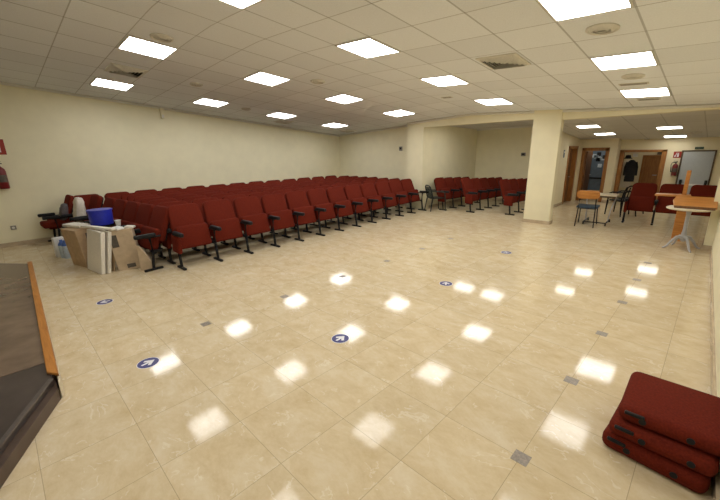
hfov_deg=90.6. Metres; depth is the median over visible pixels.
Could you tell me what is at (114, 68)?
ceiling vent
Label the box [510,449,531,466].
inlay
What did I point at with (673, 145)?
wall
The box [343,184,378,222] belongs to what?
chair
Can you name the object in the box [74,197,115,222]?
chair
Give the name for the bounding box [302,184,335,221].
chair
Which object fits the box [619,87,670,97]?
ceiling light
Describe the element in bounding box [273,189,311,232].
chair
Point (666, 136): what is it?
ceiling light
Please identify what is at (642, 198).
chair
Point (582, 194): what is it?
chair
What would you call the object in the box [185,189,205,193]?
chair
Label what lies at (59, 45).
ceiling
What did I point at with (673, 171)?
fire extinguisher
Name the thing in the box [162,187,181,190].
chair
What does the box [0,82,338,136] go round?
trim
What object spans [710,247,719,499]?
baseboard
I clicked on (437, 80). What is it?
diffuser
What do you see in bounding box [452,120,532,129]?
ceiling
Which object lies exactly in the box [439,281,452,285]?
floor sticker
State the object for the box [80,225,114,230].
strip
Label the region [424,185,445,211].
armchair
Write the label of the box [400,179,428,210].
chair
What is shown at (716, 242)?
wall
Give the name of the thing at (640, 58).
ceiling light
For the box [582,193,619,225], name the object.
table
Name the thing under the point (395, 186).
chair
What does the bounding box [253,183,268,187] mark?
chair
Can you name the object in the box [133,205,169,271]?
chair
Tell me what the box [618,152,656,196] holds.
wall
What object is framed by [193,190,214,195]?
chair
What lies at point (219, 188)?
chair
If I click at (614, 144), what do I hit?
wall
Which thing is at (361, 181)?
chair
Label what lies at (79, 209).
paper bag
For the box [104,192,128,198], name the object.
chair
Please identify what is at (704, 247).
baseboard
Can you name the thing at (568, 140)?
wall
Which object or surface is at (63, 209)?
fabric bag
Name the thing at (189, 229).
chair
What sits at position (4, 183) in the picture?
fire extinguisher
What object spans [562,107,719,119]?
wall
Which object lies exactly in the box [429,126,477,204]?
wall
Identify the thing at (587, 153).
door frame
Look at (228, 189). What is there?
chair
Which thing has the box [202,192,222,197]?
chair
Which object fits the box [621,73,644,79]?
ceiling vent
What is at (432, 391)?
floor
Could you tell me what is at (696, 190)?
chair
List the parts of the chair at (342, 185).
backrest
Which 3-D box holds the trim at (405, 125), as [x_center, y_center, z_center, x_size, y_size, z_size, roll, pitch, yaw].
[0.384,-3.676,11.011,3.102,0.207,0.048,14,21,43]
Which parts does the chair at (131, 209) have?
seat, backrest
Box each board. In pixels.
[87,229,105,274]
[95,229,111,272]
[587,151,605,189]
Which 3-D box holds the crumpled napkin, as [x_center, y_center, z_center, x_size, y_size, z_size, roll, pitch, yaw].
[-3.490,-0.315,5.130,0.151,0.049,0.101,7,17,27]
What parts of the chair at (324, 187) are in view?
backrest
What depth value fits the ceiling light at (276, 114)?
8.91 m
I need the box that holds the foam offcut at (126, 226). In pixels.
[124,225,135,227]
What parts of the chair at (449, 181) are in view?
backrest, seat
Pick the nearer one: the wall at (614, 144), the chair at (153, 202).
the chair at (153, 202)
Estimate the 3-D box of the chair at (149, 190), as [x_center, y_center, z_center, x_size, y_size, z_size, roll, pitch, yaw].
[-4.538,-0.860,7.824,0.641,0.894,0.582,14,21,43]
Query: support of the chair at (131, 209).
on the floor
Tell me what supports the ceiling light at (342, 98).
attached to the ceiling at (59, 45)
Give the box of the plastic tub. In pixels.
[86,208,113,225]
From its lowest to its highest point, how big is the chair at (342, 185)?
0.880 m
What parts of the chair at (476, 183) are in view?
backrest, seat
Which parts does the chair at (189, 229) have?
panel, armrest, backrest, seat, armrest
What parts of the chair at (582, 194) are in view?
leg, seat, backrest, leg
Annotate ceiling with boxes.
[0,0,719,134]
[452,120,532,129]
[530,110,719,139]
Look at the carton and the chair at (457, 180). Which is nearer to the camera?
the carton
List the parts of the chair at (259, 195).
backrest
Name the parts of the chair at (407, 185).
backrest, seat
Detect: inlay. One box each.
[201,321,211,326]
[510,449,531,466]
[563,376,578,384]
[595,330,607,336]
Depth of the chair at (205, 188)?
8.38 m
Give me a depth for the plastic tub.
5.42 m
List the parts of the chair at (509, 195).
backrest, panel, seat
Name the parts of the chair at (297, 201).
backrest, seat, armrest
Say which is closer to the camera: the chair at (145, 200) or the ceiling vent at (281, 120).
the chair at (145, 200)
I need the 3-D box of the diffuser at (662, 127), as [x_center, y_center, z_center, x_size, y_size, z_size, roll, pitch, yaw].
[6.925,-2.740,7.970,0.424,0.008,0.384,14,16,43]
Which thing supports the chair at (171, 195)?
on the floor
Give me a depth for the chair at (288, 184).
8.93 m
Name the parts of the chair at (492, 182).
backrest, seat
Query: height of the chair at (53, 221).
0.902 m
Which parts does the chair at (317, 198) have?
backrest, seat, armrest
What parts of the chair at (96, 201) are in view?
armrest, armrest, backrest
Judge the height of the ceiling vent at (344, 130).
0.088 m
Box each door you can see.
[562,146,578,203]
[638,155,660,183]
[675,150,716,193]
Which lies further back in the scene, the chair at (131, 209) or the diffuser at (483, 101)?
the diffuser at (483, 101)
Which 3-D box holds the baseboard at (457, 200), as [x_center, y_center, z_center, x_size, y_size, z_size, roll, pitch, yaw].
[3.797,-1.299,10.298,2.520,0.070,2.680,14,21,43]
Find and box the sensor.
[159,108,164,118]
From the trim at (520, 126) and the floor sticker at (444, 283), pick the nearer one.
the floor sticker at (444, 283)
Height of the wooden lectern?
0.140 m
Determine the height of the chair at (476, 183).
0.834 m
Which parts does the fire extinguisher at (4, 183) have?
label plate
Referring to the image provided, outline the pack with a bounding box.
[58,240,70,258]
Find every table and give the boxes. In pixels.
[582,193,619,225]
[662,205,712,252]
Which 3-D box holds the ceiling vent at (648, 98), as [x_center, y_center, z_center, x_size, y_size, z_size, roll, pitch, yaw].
[4.617,-2.409,5.695,0.300,0.036,0.100,14,21,43]
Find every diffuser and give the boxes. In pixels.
[222,0,258,7]
[422,76,467,85]
[475,99,511,104]
[577,125,598,127]
[596,133,615,134]
[657,126,681,128]
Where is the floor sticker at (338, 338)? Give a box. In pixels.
[331,334,348,342]
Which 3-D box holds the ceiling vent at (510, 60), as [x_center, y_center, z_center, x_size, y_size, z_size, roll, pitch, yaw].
[1.785,-2.340,4.436,0.502,0.101,0.499,14,21,43]
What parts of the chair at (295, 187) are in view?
backrest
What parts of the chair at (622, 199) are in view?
backrest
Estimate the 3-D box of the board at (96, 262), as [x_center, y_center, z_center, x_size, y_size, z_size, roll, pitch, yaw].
[-3.836,0.018,5.176,0.500,0.599,0.154,9,19,34]
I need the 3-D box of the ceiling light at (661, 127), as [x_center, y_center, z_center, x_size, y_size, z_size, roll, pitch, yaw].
[6.925,-2.738,7.970,0.460,0.055,0.419,14,21,43]
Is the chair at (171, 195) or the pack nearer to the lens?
the pack
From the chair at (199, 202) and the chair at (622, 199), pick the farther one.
the chair at (622, 199)
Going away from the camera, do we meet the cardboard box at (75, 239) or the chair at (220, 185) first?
the cardboard box at (75, 239)
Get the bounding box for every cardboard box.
[60,227,94,267]
[106,228,139,270]
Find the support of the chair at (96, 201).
on the floor
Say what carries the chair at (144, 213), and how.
on the floor
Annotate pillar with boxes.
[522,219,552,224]
[523,109,563,220]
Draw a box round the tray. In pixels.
[62,222,89,227]
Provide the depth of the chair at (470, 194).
9.49 m
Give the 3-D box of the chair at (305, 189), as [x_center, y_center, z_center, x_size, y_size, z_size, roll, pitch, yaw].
[-1.031,-0.881,7.653,0.641,0.881,0.582,13,21,42]
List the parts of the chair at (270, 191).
backrest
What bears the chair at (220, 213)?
on the floor
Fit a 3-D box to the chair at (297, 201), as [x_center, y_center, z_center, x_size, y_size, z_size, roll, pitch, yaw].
[-1.078,-0.693,6.968,0.641,0.889,0.582,13,21,42]
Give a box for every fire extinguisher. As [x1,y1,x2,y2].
[0,163,9,188]
[670,162,677,175]
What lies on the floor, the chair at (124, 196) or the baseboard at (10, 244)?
the chair at (124, 196)
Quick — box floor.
[0,196,711,499]
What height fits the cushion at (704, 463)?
0.090 m
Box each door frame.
[575,147,609,201]
[612,149,667,199]
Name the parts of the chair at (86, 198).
backrest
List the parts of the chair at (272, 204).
backrest, seat, armrest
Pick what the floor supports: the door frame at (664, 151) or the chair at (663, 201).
the chair at (663, 201)
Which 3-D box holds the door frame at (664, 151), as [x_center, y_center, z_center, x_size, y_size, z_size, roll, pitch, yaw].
[8.020,-2.113,10.249,1.060,1.490,0.170,14,21,43]
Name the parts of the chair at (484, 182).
backrest, seat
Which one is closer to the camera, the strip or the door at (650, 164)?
the strip
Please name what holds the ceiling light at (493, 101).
attached to the ceiling at (59, 45)
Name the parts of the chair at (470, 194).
backrest, panel, seat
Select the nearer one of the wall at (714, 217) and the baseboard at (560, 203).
the wall at (714, 217)
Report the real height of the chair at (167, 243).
0.895 m
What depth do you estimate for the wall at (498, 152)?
11.07 m
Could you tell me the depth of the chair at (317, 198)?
7.34 m
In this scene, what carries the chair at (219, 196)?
on the floor
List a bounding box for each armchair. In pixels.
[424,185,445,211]
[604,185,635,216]
[613,190,643,213]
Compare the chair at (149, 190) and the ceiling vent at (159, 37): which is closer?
the ceiling vent at (159, 37)
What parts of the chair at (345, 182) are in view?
backrest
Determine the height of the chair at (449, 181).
0.834 m
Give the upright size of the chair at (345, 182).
0.879 m
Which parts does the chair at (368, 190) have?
backrest, seat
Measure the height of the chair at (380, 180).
0.874 m
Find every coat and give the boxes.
[619,160,629,187]
[623,160,637,181]
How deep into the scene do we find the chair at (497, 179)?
10.67 m
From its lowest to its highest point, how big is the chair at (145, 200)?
0.896 m
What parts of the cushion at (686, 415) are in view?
bolt plate, bolt plate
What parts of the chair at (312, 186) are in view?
backrest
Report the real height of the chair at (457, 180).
0.813 m
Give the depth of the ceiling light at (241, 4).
3.37 m
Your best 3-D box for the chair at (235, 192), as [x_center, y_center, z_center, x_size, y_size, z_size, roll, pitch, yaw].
[-2.381,-0.810,7.481,0.641,0.892,0.582,13,21,42]
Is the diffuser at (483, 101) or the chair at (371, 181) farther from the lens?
the chair at (371, 181)
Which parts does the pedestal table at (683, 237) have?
leg, leg, leg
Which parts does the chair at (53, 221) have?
armrest, armrest, seat, backrest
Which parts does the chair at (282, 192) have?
backrest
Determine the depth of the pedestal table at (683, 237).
5.63 m
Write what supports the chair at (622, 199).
on the floor
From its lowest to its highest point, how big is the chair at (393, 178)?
0.861 m
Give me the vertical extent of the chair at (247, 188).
0.880 m
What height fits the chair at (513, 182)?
0.834 m
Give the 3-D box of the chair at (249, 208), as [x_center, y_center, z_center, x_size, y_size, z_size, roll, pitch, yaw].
[-1.804,-0.466,6.202,0.641,0.890,0.582,13,21,42]
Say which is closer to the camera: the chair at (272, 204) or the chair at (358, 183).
the chair at (272, 204)
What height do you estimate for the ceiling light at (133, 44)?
0.099 m
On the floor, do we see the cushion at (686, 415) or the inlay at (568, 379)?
the inlay at (568, 379)
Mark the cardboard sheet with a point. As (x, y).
(113, 258)
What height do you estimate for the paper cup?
0.088 m
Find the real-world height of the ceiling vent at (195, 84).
0.047 m
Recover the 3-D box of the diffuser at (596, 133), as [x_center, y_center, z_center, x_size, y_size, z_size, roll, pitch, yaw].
[6.420,-3.044,9.335,0.424,0.008,0.384,14,16,43]
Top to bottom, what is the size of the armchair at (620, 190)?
0.723 m
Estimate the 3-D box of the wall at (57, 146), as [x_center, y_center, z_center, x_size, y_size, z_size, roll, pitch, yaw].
[-4.964,-2.244,8.161,0.150,3.396,12.300,14,21,43]
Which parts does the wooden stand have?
panel, post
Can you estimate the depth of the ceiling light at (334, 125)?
10.20 m
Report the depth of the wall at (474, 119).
8.34 m
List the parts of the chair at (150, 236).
armrest, seat, backrest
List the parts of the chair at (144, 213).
seat, backrest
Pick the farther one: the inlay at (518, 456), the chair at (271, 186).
the chair at (271, 186)
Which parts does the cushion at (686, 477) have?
bolt plate, bolt plate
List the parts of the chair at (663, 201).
seat, backrest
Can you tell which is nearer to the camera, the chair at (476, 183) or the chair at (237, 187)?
the chair at (237, 187)
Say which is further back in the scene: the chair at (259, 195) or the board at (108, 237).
the chair at (259, 195)
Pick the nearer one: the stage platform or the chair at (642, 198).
the stage platform
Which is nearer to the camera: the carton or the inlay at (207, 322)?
the inlay at (207, 322)
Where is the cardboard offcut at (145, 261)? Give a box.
[137,245,151,269]
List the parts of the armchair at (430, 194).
backrest, seat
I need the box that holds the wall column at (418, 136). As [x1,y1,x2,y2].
[406,123,430,208]
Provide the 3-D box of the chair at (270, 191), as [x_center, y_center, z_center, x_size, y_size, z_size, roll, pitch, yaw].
[-1.707,-0.844,7.569,0.641,0.882,0.582,13,21,42]
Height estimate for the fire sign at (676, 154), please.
0.165 m
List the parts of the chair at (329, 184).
backrest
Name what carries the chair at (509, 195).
on the floor
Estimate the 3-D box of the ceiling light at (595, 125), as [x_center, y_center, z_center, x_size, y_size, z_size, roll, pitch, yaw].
[5.343,-2.890,8.334,0.460,0.055,0.419,14,21,43]
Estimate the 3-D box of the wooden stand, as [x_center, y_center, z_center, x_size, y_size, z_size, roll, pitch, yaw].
[5.416,-0.777,6.199,0.480,1.195,0.220,14,21,43]
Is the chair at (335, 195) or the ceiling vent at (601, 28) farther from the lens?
the chair at (335, 195)
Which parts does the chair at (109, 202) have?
armrest, backrest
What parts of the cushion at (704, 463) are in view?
bolt plate, bolt plate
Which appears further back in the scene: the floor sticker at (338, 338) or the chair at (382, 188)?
the chair at (382, 188)
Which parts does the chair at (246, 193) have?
backrest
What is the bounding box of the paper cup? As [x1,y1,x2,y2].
[114,220,120,225]
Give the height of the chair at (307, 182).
0.877 m
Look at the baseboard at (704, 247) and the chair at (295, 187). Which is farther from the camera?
the chair at (295, 187)
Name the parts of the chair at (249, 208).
backrest, seat, armrest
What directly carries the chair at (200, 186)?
on the floor
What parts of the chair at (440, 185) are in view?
backrest, panel, seat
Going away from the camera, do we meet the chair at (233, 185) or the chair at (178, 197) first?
the chair at (178, 197)
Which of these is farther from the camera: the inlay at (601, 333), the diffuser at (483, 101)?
the diffuser at (483, 101)
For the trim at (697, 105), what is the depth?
6.68 m
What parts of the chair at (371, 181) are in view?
backrest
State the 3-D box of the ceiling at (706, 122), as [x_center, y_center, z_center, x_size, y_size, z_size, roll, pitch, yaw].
[6.516,-2.819,8.242,3.500,0.456,4.650,14,21,43]
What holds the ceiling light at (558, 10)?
attached to the ceiling at (59, 45)
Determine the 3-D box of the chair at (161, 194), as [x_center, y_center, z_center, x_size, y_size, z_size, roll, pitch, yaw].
[-3.758,-0.744,7.336,0.641,0.898,0.582,14,21,43]
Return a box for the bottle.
[58,240,63,257]
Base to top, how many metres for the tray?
0.035 m
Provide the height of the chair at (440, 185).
0.855 m
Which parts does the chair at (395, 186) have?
backrest, seat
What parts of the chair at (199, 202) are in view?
backrest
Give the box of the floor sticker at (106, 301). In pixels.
[96,299,112,304]
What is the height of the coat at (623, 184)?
0.840 m
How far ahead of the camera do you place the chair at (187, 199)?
6.44 m
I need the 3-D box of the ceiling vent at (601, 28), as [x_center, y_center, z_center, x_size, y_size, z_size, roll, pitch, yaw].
[2.226,-2.026,3.271,0.268,0.051,0.268,-5,16,-13]
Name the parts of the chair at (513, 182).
backrest, seat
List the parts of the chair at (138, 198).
backrest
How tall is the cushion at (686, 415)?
0.090 m
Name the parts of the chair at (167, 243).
panel, backrest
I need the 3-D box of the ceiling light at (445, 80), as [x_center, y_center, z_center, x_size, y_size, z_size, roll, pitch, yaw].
[1.343,-2.674,5.638,0.578,0.098,0.574,14,21,43]
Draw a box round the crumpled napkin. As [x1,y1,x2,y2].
[112,226,123,230]
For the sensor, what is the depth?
8.19 m
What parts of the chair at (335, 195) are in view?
backrest, seat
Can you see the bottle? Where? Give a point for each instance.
(60, 241)
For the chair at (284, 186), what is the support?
on the floor
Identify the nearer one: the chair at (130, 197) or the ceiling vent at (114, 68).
the ceiling vent at (114, 68)
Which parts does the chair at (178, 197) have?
backrest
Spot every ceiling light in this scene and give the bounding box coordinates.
[89,77,134,90]
[117,35,177,59]
[192,98,228,106]
[219,0,262,9]
[243,71,290,86]
[265,112,296,118]
[321,123,348,127]
[324,94,363,103]
[335,37,400,58]
[382,109,415,116]
[419,74,469,86]
[474,98,514,105]
[536,0,633,21]
[575,124,600,127]
[589,50,658,70]
[593,132,616,134]
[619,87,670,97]
[655,125,683,129]
[663,135,687,137]
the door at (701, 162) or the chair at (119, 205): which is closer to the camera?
the chair at (119, 205)
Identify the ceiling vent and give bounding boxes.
[104,63,148,77]
[150,33,173,42]
[189,82,202,86]
[274,119,293,123]
[310,79,324,83]
[338,129,355,132]
[475,52,530,69]
[585,23,619,34]
[618,82,648,85]
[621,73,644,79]
[637,98,660,100]
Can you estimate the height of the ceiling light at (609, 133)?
0.055 m
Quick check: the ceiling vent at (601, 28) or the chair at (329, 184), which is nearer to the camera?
the ceiling vent at (601, 28)
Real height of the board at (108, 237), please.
0.595 m
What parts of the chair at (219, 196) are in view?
backrest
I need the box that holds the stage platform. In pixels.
[0,261,64,396]
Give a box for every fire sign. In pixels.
[0,139,6,154]
[673,152,681,157]
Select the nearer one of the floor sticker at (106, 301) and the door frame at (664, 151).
the floor sticker at (106, 301)
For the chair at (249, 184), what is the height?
0.882 m
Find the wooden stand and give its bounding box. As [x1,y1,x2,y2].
[655,170,691,241]
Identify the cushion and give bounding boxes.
[602,424,711,493]
[609,402,719,476]
[618,371,719,456]
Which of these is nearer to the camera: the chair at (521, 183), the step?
the step
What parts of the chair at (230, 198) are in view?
backrest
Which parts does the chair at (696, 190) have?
seat, backrest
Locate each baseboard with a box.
[0,235,62,247]
[428,198,524,207]
[553,200,608,206]
[701,238,711,250]
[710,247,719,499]
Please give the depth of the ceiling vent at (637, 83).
4.91 m
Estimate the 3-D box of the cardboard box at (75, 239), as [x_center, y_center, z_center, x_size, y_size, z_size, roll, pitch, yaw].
[-4.249,-0.071,5.518,0.422,0.628,0.377,7,18,27]
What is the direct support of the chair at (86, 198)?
on the floor
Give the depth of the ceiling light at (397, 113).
8.51 m
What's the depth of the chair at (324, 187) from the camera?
8.13 m
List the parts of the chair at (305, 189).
backrest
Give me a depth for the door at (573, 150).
10.64 m
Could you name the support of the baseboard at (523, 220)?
attached to the wall pillar at (547, 131)
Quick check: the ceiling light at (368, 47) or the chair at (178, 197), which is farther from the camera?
the chair at (178, 197)
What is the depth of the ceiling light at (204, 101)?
7.66 m
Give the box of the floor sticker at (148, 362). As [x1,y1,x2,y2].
[136,357,159,368]
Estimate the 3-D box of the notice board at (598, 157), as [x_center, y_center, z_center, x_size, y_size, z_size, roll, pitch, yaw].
[7.623,-2.509,11.218,0.660,1.250,0.050,14,21,43]
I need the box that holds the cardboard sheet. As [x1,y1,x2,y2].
[111,252,114,270]
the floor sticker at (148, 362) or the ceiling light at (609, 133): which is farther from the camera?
the ceiling light at (609, 133)
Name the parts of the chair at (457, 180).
backrest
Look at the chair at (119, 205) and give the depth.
6.27 m
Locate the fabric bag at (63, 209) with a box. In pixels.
[59,203,68,219]
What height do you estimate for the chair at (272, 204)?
0.883 m
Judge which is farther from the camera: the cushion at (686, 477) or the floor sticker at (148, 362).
the floor sticker at (148, 362)
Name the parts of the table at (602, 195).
leg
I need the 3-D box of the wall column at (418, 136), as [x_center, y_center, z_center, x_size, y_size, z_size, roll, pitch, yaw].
[1.635,-2.364,9.988,0.530,2.376,0.340,14,21,43]
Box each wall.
[0,85,339,243]
[339,127,407,179]
[424,113,533,126]
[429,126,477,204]
[475,127,532,197]
[554,132,580,203]
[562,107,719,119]
[573,138,621,201]
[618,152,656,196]
[620,137,719,187]
[703,178,719,245]
[712,217,719,470]
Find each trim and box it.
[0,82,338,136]
[339,125,407,136]
[407,104,719,124]
[477,126,532,130]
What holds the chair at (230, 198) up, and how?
on the floor
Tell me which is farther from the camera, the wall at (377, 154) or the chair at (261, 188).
the wall at (377, 154)
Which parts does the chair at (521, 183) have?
backrest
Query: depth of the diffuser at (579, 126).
8.33 m
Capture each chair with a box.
[38,195,73,241]
[61,194,103,223]
[74,194,102,221]
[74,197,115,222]
[101,199,127,226]
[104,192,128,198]
[106,201,140,230]
[120,192,145,199]
[127,193,151,200]
[128,203,154,245]
[133,195,159,248]
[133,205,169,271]
[134,189,156,192]
[140,196,167,253]
[148,198,199,258]
[150,190,171,194]
[157,191,180,196]
[158,201,210,263]
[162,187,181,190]
[165,192,187,197]
[167,203,222,270]
[173,194,212,239]
[178,188,197,192]
[182,195,228,244]
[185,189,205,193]
[187,185,204,188]
[192,197,240,249]
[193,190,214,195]
[202,186,219,190]
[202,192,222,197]
[202,199,253,253]
[209,184,224,186]
[210,187,227,191]
[211,193,254,239]
[218,188,236,192]
[222,194,266,242]
[224,184,241,187]
[227,189,247,194]
[232,185,249,188]
[233,196,279,246]
[238,190,277,234]
[242,186,258,190]
[245,183,259,186]
[249,192,290,237]
[251,187,269,191]
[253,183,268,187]
[261,188,296,229]
[261,193,304,241]
[262,184,278,188]
[272,185,288,189]
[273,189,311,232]
[281,183,295,186]
[283,186,317,225]
[285,190,325,235]
[294,187,330,228]
[299,181,312,184]
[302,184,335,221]
[306,188,345,230]
[314,185,347,224]
[320,183,351,218]
[326,186,362,226]
[331,183,363,220]
[336,181,365,215]
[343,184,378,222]
[348,182,377,217]
[351,180,378,212]
[359,183,392,219]
[362,180,390,214]
[374,181,405,215]
[376,179,403,211]
[388,178,414,208]
[388,180,417,212]
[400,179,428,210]
[434,177,459,209]
[444,177,464,205]
[453,177,472,204]
[460,178,487,212]
[471,178,494,207]
[479,177,499,205]
[487,177,503,203]
[495,177,501,186]
[499,179,525,214]
[509,178,525,209]
[516,178,525,198]
[574,190,599,227]
[621,183,657,224]
[653,184,683,213]
[689,185,716,216]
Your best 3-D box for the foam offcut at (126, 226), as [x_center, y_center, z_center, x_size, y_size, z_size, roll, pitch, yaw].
[-3.377,-0.342,5.228,0.120,0.039,0.100,-3,16,-6]
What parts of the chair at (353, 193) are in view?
backrest, seat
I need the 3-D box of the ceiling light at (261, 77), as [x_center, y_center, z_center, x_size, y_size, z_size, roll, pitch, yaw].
[-1.568,-2.874,5.991,0.578,0.099,0.574,14,21,43]
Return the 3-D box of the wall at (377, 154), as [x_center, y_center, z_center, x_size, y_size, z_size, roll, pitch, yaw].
[0.579,-2.689,11.232,3.420,2.379,0.150,14,21,43]
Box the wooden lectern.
[673,196,717,210]
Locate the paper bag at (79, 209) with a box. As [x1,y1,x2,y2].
[73,197,85,221]
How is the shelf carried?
attached to the wooden stand
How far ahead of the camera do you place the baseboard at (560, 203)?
10.24 m
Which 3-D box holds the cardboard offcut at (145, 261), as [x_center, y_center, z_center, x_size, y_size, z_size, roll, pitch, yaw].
[-3.134,0.111,5.202,0.160,0.370,0.040,-4,16,-9]
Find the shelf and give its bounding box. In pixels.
[655,193,690,196]
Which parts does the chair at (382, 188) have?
backrest, seat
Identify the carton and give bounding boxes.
[51,236,63,256]
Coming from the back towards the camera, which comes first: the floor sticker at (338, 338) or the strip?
the strip
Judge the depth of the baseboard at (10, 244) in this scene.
6.94 m
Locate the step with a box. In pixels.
[0,363,60,488]
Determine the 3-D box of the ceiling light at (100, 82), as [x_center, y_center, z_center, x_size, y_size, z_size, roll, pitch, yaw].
[-4.464,-2.979,6.415,0.578,0.099,0.574,14,21,43]
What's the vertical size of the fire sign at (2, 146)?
0.270 m
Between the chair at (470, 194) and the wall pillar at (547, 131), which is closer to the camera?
the wall pillar at (547, 131)
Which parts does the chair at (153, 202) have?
backrest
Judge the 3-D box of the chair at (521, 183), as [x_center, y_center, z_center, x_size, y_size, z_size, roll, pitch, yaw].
[4.515,-1.520,9.650,0.499,0.813,0.549,-15,21,-40]
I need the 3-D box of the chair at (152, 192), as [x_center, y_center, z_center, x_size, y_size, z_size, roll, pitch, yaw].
[-4.077,-0.817,7.642,0.641,0.889,0.582,13,21,42]
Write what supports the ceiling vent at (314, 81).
in the ceiling at (59, 45)
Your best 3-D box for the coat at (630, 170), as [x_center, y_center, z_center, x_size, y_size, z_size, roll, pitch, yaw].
[8.130,-2.383,10.707,0.349,0.640,0.143,6,17,24]
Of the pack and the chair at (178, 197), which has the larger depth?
the chair at (178, 197)
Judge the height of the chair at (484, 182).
0.813 m
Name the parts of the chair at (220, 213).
backrest, seat, armrest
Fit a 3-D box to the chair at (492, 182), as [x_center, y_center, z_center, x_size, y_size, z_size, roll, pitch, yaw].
[4.014,-1.718,10.441,0.486,0.792,0.535,-15,21,-40]
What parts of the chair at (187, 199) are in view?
backrest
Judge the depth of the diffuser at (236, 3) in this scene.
3.37 m
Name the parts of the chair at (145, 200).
backrest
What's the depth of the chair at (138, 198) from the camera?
6.61 m
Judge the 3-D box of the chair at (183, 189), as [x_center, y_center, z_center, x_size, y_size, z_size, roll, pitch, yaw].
[-3.699,-0.929,8.010,0.641,0.892,0.582,14,21,43]
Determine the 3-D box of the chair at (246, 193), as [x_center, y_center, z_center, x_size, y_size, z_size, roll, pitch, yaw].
[-2.073,-0.730,7.188,0.641,0.883,0.582,13,21,42]
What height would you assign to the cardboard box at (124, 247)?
0.624 m
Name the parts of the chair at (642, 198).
panel, seat, backrest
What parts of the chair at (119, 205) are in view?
backrest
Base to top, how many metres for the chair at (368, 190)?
0.870 m

